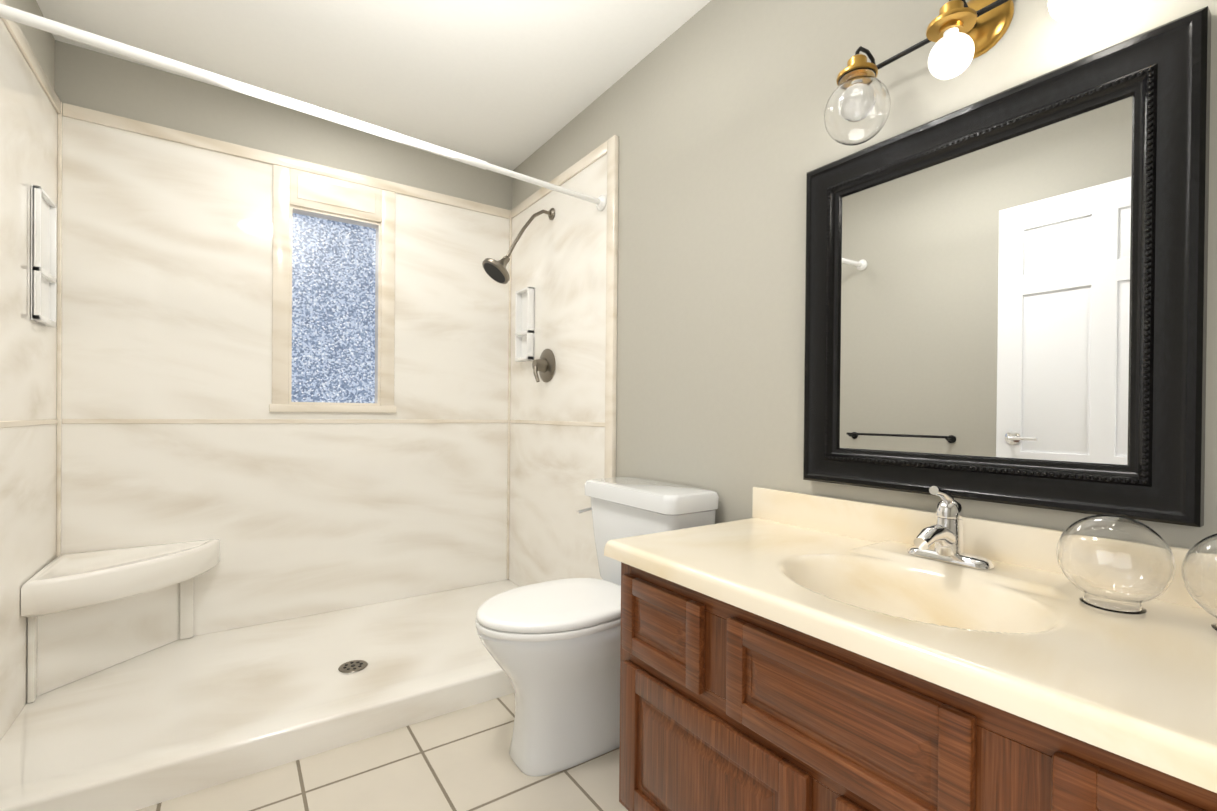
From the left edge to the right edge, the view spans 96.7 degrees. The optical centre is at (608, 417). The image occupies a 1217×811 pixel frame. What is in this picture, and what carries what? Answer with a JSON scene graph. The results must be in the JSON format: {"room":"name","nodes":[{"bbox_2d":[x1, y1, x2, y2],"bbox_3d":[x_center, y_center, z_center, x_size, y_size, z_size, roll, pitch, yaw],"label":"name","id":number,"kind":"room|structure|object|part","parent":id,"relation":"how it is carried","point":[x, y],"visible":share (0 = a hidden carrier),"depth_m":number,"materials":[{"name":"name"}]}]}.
{"room":"bathroom","nodes":[
{"label":"bathroom","id":0,"kind":"room"},
{"bbox_2d":[5,0,54,89],"bbox_3d":[-1.147,-0.186,0.574,0.120,2.440,3.780,0,0,-35],"label":"wall","id":1,"kind":"structure","parent":0,"point":[41,43],"depth_m":1.88,"materials":[{"name":"beige paint"}]},
{"bbox_2d":[0,17,57,739],"bbox_3d":[-1.851,-0.126,1.701,0.012,2.105,0.823,0,0,-35],"label":"wall panel","id":2,"kind":"object","parent":1,"relation":"attached to","point":[28,158],"visible":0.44,"depth_m":1.69,"materials":[{"name":"stone"}]},
{"bbox_2d":[31,184,56,327],"bbox_3d":[-1.931,-0.540,1.852,0.022,0.440,0.200,0,0,-35],"label":"soap shelf","id":3,"kind":"object","parent":2,"relation":"attached to","point":[43,258],"visible":1,"depth_m":1.85,"materials":[{"name":"white plastic"}]},
{"bbox_2d":[0,0,67,556],"bbox_3d":[-1.839,-0.130,1.698,0.027,2.104,0.815,0,0,-35],"label":"trim","id":4,"kind":"structure","parent":1,"relation":"attached to","point":[61,108],"depth_m":2.03,"materials":[{"name":"stone"}]},
{"bbox_2d":[0,3,606,210],"bbox_3d":[-0.763,-0.934,1.758,1.854,0.086,0.156,0,0,-35],"label":"curtain rod","id":5,"kind":"object","parent":1,"relation":"attached to","point":[62,30],"visible":1,"depth_m":1.55,"materials":[{"name":"white plastic"}]},
{"bbox_2d":[55,40,512,209],"bbox_3d":[-1.369,-0.199,2.636,1.870,2.440,0.140,0,0,-35],"label":"wall","id":6,"kind":"structure","parent":0,"point":[95,80],"depth_m":2.39,"materials":[{"name":"beige paint"}]},
{"bbox_2d":[61,116,287,421],"bbox_3d":[-1.776,-0.581,2.256,0.765,1.200,0.012,0,0,-35],"label":"wall panel","id":7,"kind":"object","parent":6,"relation":"attached to","point":[167,250],"visible":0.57,"depth_m":2.21,"materials":[{"name":"stone"}]},
{"bbox_2d":[61,422,507,635],"bbox_3d":[-1.332,0.474,2.577,1.870,0.905,0.012,0,0,-35],"label":"wall panel","id":8,"kind":"object","parent":6,"relation":"attached to","point":[297,520],"visible":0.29,"depth_m":2.50,"materials":[{"name":"stone"}]},
{"bbox_2d":[68,104,507,423],"bbox_3d":[-1.319,-0.130,2.563,1.846,2.104,0.014,0,0,-35],"label":"trim","id":9,"kind":"structure","parent":6,"relation":"attached to","point":[75,112],"depth_m":2.40,"materials":[{"name":"stone"}]},
{"bbox_2d":[380,193,508,419],"bbox_3d":[-0.846,-0.576,2.903,0.710,1.200,0.012,0,0,-35],"label":"wall panel","id":10,"kind":"object","parent":6,"relation":"attached to","point":[451,327],"visible":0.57,"depth_m":2.89,"materials":[{"name":"stone"}]},
{"bbox_2d":[36,0,710,170],"bbox_3d":[-0.320,-1.432,1.135,2.110,0.060,3.780,0,0,-35],"label":"ceiling","id":11,"kind":"structure","parent":0,"point":[511,85],"depth_m":2.08,"materials":[{"name":"paint"}]},
{"bbox_2d":[136,693,627,810],"bbox_3d":[-0.341,1.068,1.148,2.110,0.060,3.780,0,0,-35],"label":"floor","id":12,"kind":"structure","parent":0,"point":[460,760],"depth_m":1.54,"materials":[{"name":"tile"}]},
{"bbox_2d":[0,580,519,810],"bbox_3d":[-1.048,0.976,2.166,1.864,0.100,1.019,0,0,-35],"label":"shower floor","id":13,"kind":"structure","parent":12,"relation":"on","point":[175,719],"depth_m":1.79,"materials":[{"name":"stone"}]},
{"bbox_2d":[21,539,219,702],"bbox_3d":[-1.758,0.723,2.013,0.500,0.404,0.430,0,0,-35],"label":"shower seat","id":14,"kind":"object","parent":13,"relation":"on","point":[86,614],"visible":1,"depth_m":1.95,"materials":[{"name":"stone"}]},
{"bbox_3d":[-0.955,0.931,2.023,0.100,0.005,0.100,0,0,-35],"label":"shower floor drain grate","id":15,"kind":"part","parent":13,"relation":"part of","materials":[{"name":"grey metal"}]},
{"bbox_2d":[475,477,718,776],"bbox_3d":[-0.072,0.635,1.752,0.736,0.803,0.516,0,0,-35],"label":"toilet","id":16,"kind":"object","parent":12,"relation":"on","point":[552,647],"visible":0.62,"depth_m":1.61,"materials":[{"name":"ceramic"}]},
{"bbox_3d":[-0.158,0.588,1.684,0.517,0.048,0.384,0,0,-35],"label":"seat","id":17,"kind":"part","parent":16,"relation":"part of","materials":[{"name":"white plastic"}]},
{"bbox_3d":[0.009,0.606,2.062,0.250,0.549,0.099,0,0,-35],"label":"handle","id":18,"kind":"part","parent":16,"relation":"part of","materials":[{"name":"silver metal"}]},
{"bbox_2d":[604,486,1216,810],"bbox_3d":[0.556,0.591,1.000,0.561,0.910,1.190,0,0,-35],"label":"bathroom vanity","id":19,"kind":"object","parent":12,"relation":"on","point":[782,650],"visible":0.94,"depth_m":0.89,"materials":[{"name":"brown wood"}]},
{"bbox_3d":[0.113,0.462,1.183,0.018,0.178,0.260,0,0,-35],"label":"drawer","id":20,"kind":"part","parent":19,"relation":"part of","materials":[{"name":"brown wood"}]},
{"bbox_3d":[0.180,0.747,1.084,0.018,0.332,0.505,0,0,-35],"label":"door","id":21,"kind":"part","parent":19,"relation":"part of","materials":[{"name":"brown wood"}]},
{"bbox_3d":[0.501,0.752,0.622,0.018,0.332,0.520,0,0,-35],"label":"door","id":22,"kind":"part","parent":19,"relation":"part of","materials":[{"name":"brown wood"}]},
{"bbox_2d":[907,486,994,569],"bbox_3d":[0.663,0.215,1.088,0.151,0.157,0.160,0,0,-35],"label":"faucet","id":23,"kind":"object","parent":19,"relation":"on","point":[947,535],"depth_m":1.09,"materials":[{"name":"silver metal"}]},
{"bbox_2d":[1056,514,1175,614],"bbox_3d":[0.822,0.233,0.882,0.142,0.148,0.142,0,0,-35],"label":"glass globe","id":24,"kind":"object","parent":19,"relation":"on","point":[1117,564],"visible":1,"depth_m":0.84},
{"bbox_3d":[0.579,0.470,0.512,0.018,0.178,0.255,0,0,-35],"label":"drawer","id":25,"kind":"part","parent":19,"relation":"part of","materials":[{"name":"brown wood"}]},
{"bbox_2d":[1181,533,1216,630],"bbox_3d":[0.915,0.235,0.766,0.142,0.148,0.142,0,0,-35],"label":"glass globe","id":26,"kind":"object","parent":19,"relation":"on","point":[1199,570],"visible":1,"depth_m":0.78},
{"bbox_2d":[512,0,1216,548],"bbox_3d":[0.486,-0.178,1.710,0.120,2.440,3.780,0,0,-35],"label":"wall","id":27,"kind":"structure","parent":0,"point":[710,114],"depth_m":1.69,"materials":[{"name":"beige paint"}]},
{"bbox_2d":[508,154,606,586],"bbox_3d":[-0.267,-0.117,2.677,0.012,2.105,1.028,0,0,-35],"label":"wall panel","id":28,"kind":"object","parent":27,"relation":"attached to","point":[558,262],"visible":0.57,"depth_m":2.62,"materials":[{"name":"stone"}]},
{"bbox_2d":[482,208,554,283],"bbox_3d":[-0.428,-0.835,2.589,0.355,0.411,0.144,0,0,-35],"label":"shower head","id":29,"kind":"object","parent":28,"relation":"attached to","point":[496,270],"visible":1,"depth_m":2.54},
{"bbox_2d":[515,287,534,361],"bbox_3d":[-0.448,-0.493,2.892,0.040,0.380,0.155,0,0,-35],"label":"soap shelf","id":30,"kind":"object","parent":28,"relation":"attached to","point":[524,322],"visible":1,"depth_m":2.91,"materials":[{"name":"white plastic"}]},
{"bbox_2d":[532,349,554,381],"bbox_3d":[-0.346,-0.259,2.701,0.087,0.174,0.170,0,0,-35],"label":"valve","id":31,"kind":"object","parent":28,"relation":"attached to","point":[544,365],"visible":1,"depth_m":2.68,"materials":[{"name":"silver metal"}]},
{"bbox_2d":[507,135,618,578],"bbox_3d":[-0.272,-0.122,2.662,0.018,2.104,1.020,0,0,-35],"label":"trim","id":32,"kind":"structure","parent":27,"relation":"attached to","point":[610,146],"depth_m":2.27,"materials":[{"name":"stone"}]},
{"bbox_2d":[824,0,1102,145],"bbox_3d":[0.705,-0.769,1.116,0.199,0.267,0.515,0,0,-35],"label":"sconce","id":33,"kind":"object","parent":27,"relation":"attached to","point":[962,33],"visible":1,"depth_m":1.14,"materials":[{"name":"gold metal"}]},
{"bbox_3d":[0.575,-0.712,1.253,0.142,0.148,0.142,0,0,-35],"label":"globe","id":34,"kind":"part","parent":33,"relation":"part of","materials":[{"name":"clear glass"}]},
{"bbox_2d":[803,6,1210,526],"bbox_3d":[0.756,-0.244,1.180,0.036,0.837,0.739,0,0,-35],"label":"mirror","id":35,"kind":"object","parent":27,"relation":"attached to","point":[1005,296],"visible":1,"depth_m":1.07,"materials":[{"name":"black wood"}]},
{"bbox_3d":[0.767,-0.244,1.187,0.003,0.661,0.563,0,0,-35],"label":"glass","id":36,"kind":"part","parent":35,"relation":"part of","materials":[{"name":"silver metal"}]},
{"bbox_3d":[-1.353,0.481,2.655,0.395,1.080,0.140,0,0,-35],"label":"wall","id":37,"kind":"structure","parent":0,"visible":0},
{"bbox_2d":[269,164,395,412],"bbox_3d":[-1.317,-0.579,2.612,0.545,1.110,0.103,0,0,-35],"label":"window","id":38,"kind":"structure","parent":37,"relation":"in","point":[333,311],"depth_m":2.62,"materials":[{"name":"blue glass"}]},
{"bbox_2d":[288,412,379,418],"bbox_3d":[-1.305,-0.018,2.590,0.395,0.080,0.012,0,0,-35],"label":"window sill","id":39,"kind":"structure","parent":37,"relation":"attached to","point":[319,415],"depth_m":2.57,"materials":[{"name":"stone"}]}
]}

